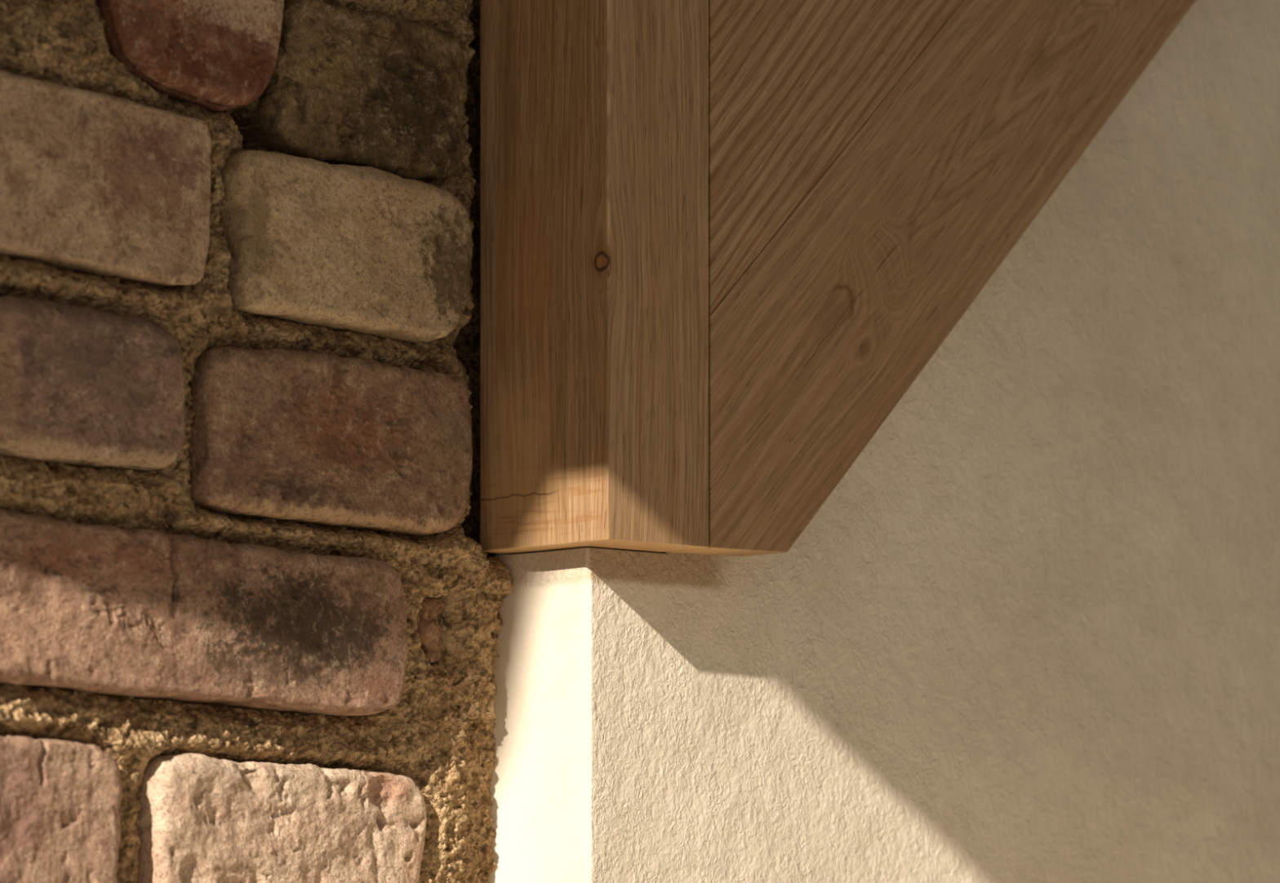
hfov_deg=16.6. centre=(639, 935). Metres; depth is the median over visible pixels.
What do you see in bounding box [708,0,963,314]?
wood panel
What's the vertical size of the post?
0.820 m
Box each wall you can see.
[0,0,514,882]
[487,0,1279,882]
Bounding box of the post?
[480,0,708,554]
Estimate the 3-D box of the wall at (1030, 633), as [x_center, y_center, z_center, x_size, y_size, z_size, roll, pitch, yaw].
[0.360,-0.219,2.079,1.203,1.650,0.147,0,0,-43]
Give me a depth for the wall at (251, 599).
1.55 m

